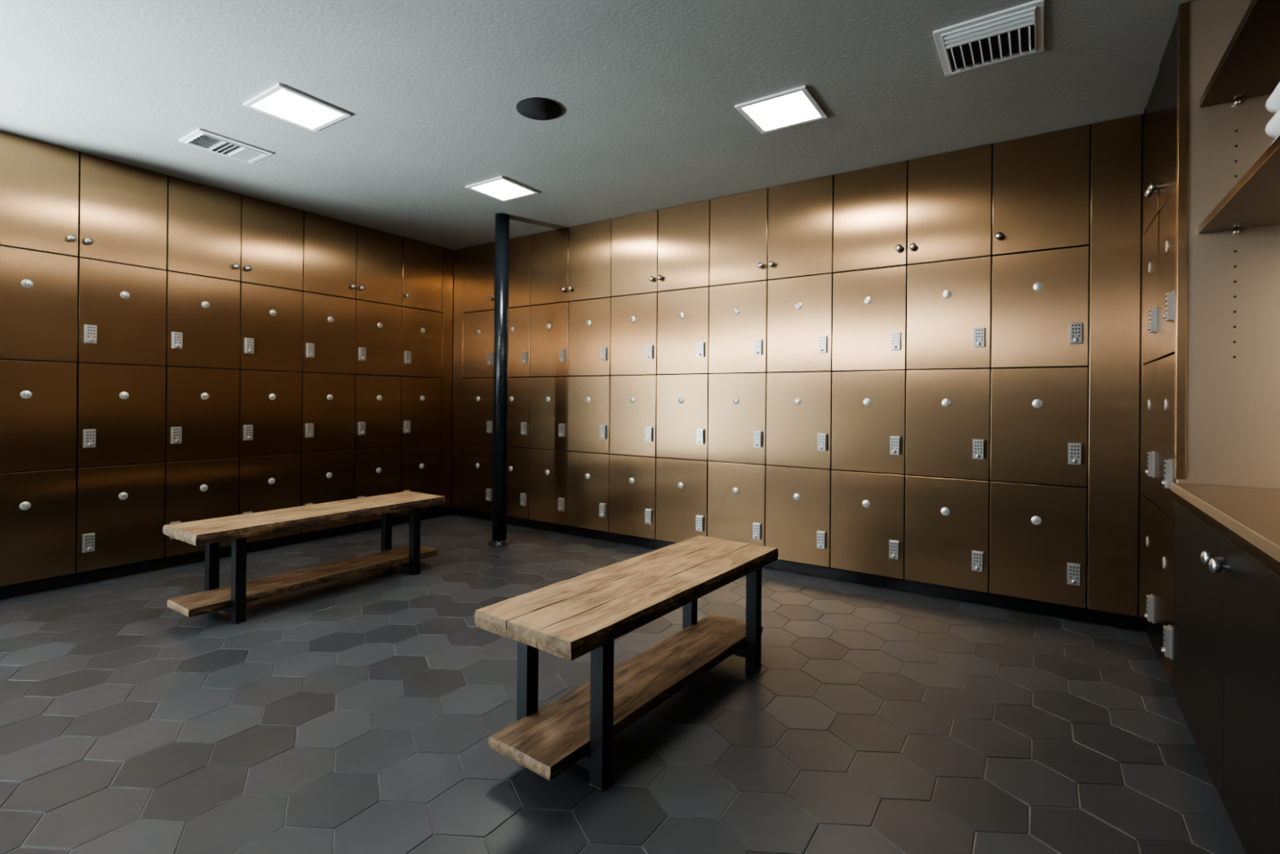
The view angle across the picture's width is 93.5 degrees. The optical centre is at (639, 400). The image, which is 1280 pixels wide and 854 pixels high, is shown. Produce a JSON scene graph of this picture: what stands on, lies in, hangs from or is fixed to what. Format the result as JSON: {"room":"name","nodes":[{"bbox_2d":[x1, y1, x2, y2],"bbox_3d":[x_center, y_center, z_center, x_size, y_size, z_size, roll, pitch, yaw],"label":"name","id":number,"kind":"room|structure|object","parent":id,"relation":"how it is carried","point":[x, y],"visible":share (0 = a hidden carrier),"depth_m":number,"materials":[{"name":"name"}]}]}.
{"room":"locker room","nodes":[
{"label":"locker room","id":0,"kind":"room"},
{"bbox_2d":[451,262,453,495],"bbox_3d":[-3.759,-0.178,3.411,0.100,2.470,6.920,1,0,34],"label":"wall","id":1,"kind":"structure","parent":0,"point":[453,262],"depth_m":6.12,"materials":[{"name":"paint"}]},
{"bbox_2d":[0,0,1198,262],"bbox_3d":[-1.274,-1.441,1.768,6.040,0.100,6.920,1,0,34],"label":"ceiling","id":2,"kind":"structure","parent":0,"point":[647,92],"depth_m":2.67,"materials":[{"name":"paint"}]},
{"bbox_2d":[178,128,273,163],"bbox_3d":[-2.277,-1.390,3.322,0.260,0.019,0.360,0,0,34],"label":"ceiling air vent","id":3,"kind":"object","parent":2,"relation":"attached to","point":[199,138],"depth_m":3.30,"materials":[{"name":"white metal"}]},
{"bbox_2d":[243,83,351,132],"bbox_3d":[-1.635,-1.388,2.879,0.336,0.011,0.336,0,0,34],"label":"ceiling light panel","id":4,"kind":"object","parent":2,"relation":"in","point":[274,89],"depth_m":2.83,"materials":[{"name":"white plastic"}]},
{"bbox_2d":[253,88,341,128],"bbox_3d":[-1.635,-1.391,2.879,0.284,0.005,0.284,1,0,34],"label":"ceiling light","id":5,"kind":"object","parent":2,"relation":"in","point":[284,104],"visible":1,"depth_m":2.88,"materials":[{"name":"white plastic"}]},
{"bbox_2d":[465,175,539,201],"bbox_3d":[-0.901,-1.382,3.956,0.336,0.011,0.336,0,0,34],"label":"ceiling light panel","id":6,"kind":"object","parent":2,"relation":"in","point":[471,186],"depth_m":3.91,"materials":[{"name":"white plastic"}]},
{"bbox_2d":[473,179,533,199],"bbox_3d":[-0.901,-1.384,3.956,0.284,0.005,0.284,1,0,34],"label":"ceiling light","id":7,"kind":"object","parent":2,"relation":"in","point":[501,188],"visible":1,"depth_m":3.96,"materials":[{"name":"white plastic"}]},
{"bbox_2d":[515,97,561,119],"bbox_3d":[-0.479,-1.380,2.857,0.212,0.008,0.212,0,0,34],"label":"ceiling speaker","id":8,"kind":"object","parent":2,"relation":"in","point":[536,108],"depth_m":2.85},
{"bbox_2d":[734,84,827,133],"bbox_3d":[0.673,-1.368,2.856,0.336,0.011,0.336,0,0,34],"label":"ceiling light panel","id":9,"kind":"object","parent":2,"relation":"in","point":[740,107],"depth_m":2.80,"materials":[{"name":"white plastic"}]},
{"bbox_2d":[742,91,820,129],"bbox_3d":[0.673,-1.371,2.856,0.284,0.005,0.284,1,0,34],"label":"ceiling light","id":10,"kind":"object","parent":2,"relation":"in","point":[795,107],"visible":1,"depth_m":2.85,"materials":[{"name":"white plastic"}]},
{"bbox_2d":[933,0,1044,76],"bbox_3d":[1.328,-1.358,2.289,0.344,0.020,0.356,0,0,34],"label":"ceiling air vent","id":11,"kind":"object","parent":2,"relation":"attached to","point":[1018,31],"depth_m":2.26,"materials":[{"name":"white metal"}]},
{"bbox_2d":[0,506,1245,853],"bbox_3d":[-1.297,1.138,1.768,6.040,0.121,6.920,1,0,34],"label":"floor","id":12,"kind":"structure","parent":0,"point":[359,713],"depth_m":2.01,"materials":[{"name":"tile"}]},
{"bbox_2d":[0,131,453,599],"bbox_3d":[-2.965,-0.171,4.085,0.458,2.469,3.856,1,0,34],"label":"lockers","id":13,"kind":"object","parent":12,"relation":"on","point":[173,350],"visible":0.91,"depth_m":3.85,"materials":[{"name":"brown metal"}]},
{"bbox_2d":[162,491,445,624],"bbox_3d":[-1.791,0.844,3.405,0.385,0.460,1.382,1,0,34],"label":"wooden bench","id":14,"kind":"object","parent":12,"relation":"on","point":[232,599],"visible":1,"depth_m":3.17,"materials":[{"name":"brown wood"}]},
{"bbox_2d":[488,213,510,546],"bbox_3d":[-1.044,-0.154,4.525,0.156,2.469,0.156,1,0,34],"label":"support pole","id":15,"kind":"object","parent":12,"relation":"on","point":[501,220],"visible":1,"depth_m":4.48,"materials":[{"name":"metal"}]},
{"bbox_2d":[474,535,778,791],"bbox_3d":[0.048,0.860,2.189,0.401,0.460,1.291,1,0,37],"label":"wooden bench","id":16,"kind":"object","parent":12,"relation":"on","point":[570,619],"visible":1,"depth_m":1.91,"materials":[{"name":"brown wood"}]},
{"bbox_2d":[451,114,1142,631],"bbox_3d":[0.422,-0.141,4.379,4.935,2.469,0.460,1,0,34],"label":"lockers","id":17,"kind":"object","parent":12,"relation":"on","point":[921,375],"visible":0.97,"depth_m":3.57,"materials":[{"name":"brown metal"}]},
{"bbox_2d":[1138,15,1177,690],"bbox_3d":[2.280,-0.125,2.372,0.460,2.469,0.904,1,0,34],"label":"lockers","id":18,"kind":"object","parent":12,"relation":"on","point":[1157,502],"visible":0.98,"depth_m":2.41,"materials":[{"name":"brown metal"}]},
{"bbox_2d":[1171,0,1279,853],"bbox_3d":[1.021,-0.135,0.452,0.491,2.468,3.681,1,0,34],"label":"tall cabinet","id":19,"kind":"object","parent":12,"relation":"on","point":[1226,487],"visible":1,"depth_m":1.95,"materials":[{"name":"brown wood"}]},
{"bbox_2d":[1171,482,1279,562],"bbox_3d":[1.029,0.294,0.444,0.462,0.030,3.681,1,0,34],"label":"countertop","id":20,"kind":"structure","parent":19,"relation":"on","point":[1253,514],"depth_m":1.59,"materials":[{"name":"brown wood"}]},
{"bbox_2d":[1265,82,1279,144],"bbox_3d":[1.602,-0.687,1.317,0.265,0.182,0.342,1,0,34],"label":"folded towels","id":21,"kind":"object","parent":19,"relation":"in","point":[1272,129],"visible":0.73,"depth_m":1.49,"materials":[{"name":"fabric"}]},
{"bbox_2d":[1137,143,1142,610],"bbox_3d":[0.601,-0.140,4.608,5.840,2.470,0.100,1,0,34],"label":"wall","id":22,"kind":"structure","parent":0,"point":[1142,144],"depth_m":3.19,"materials":[{"name":"paint"}]}
]}

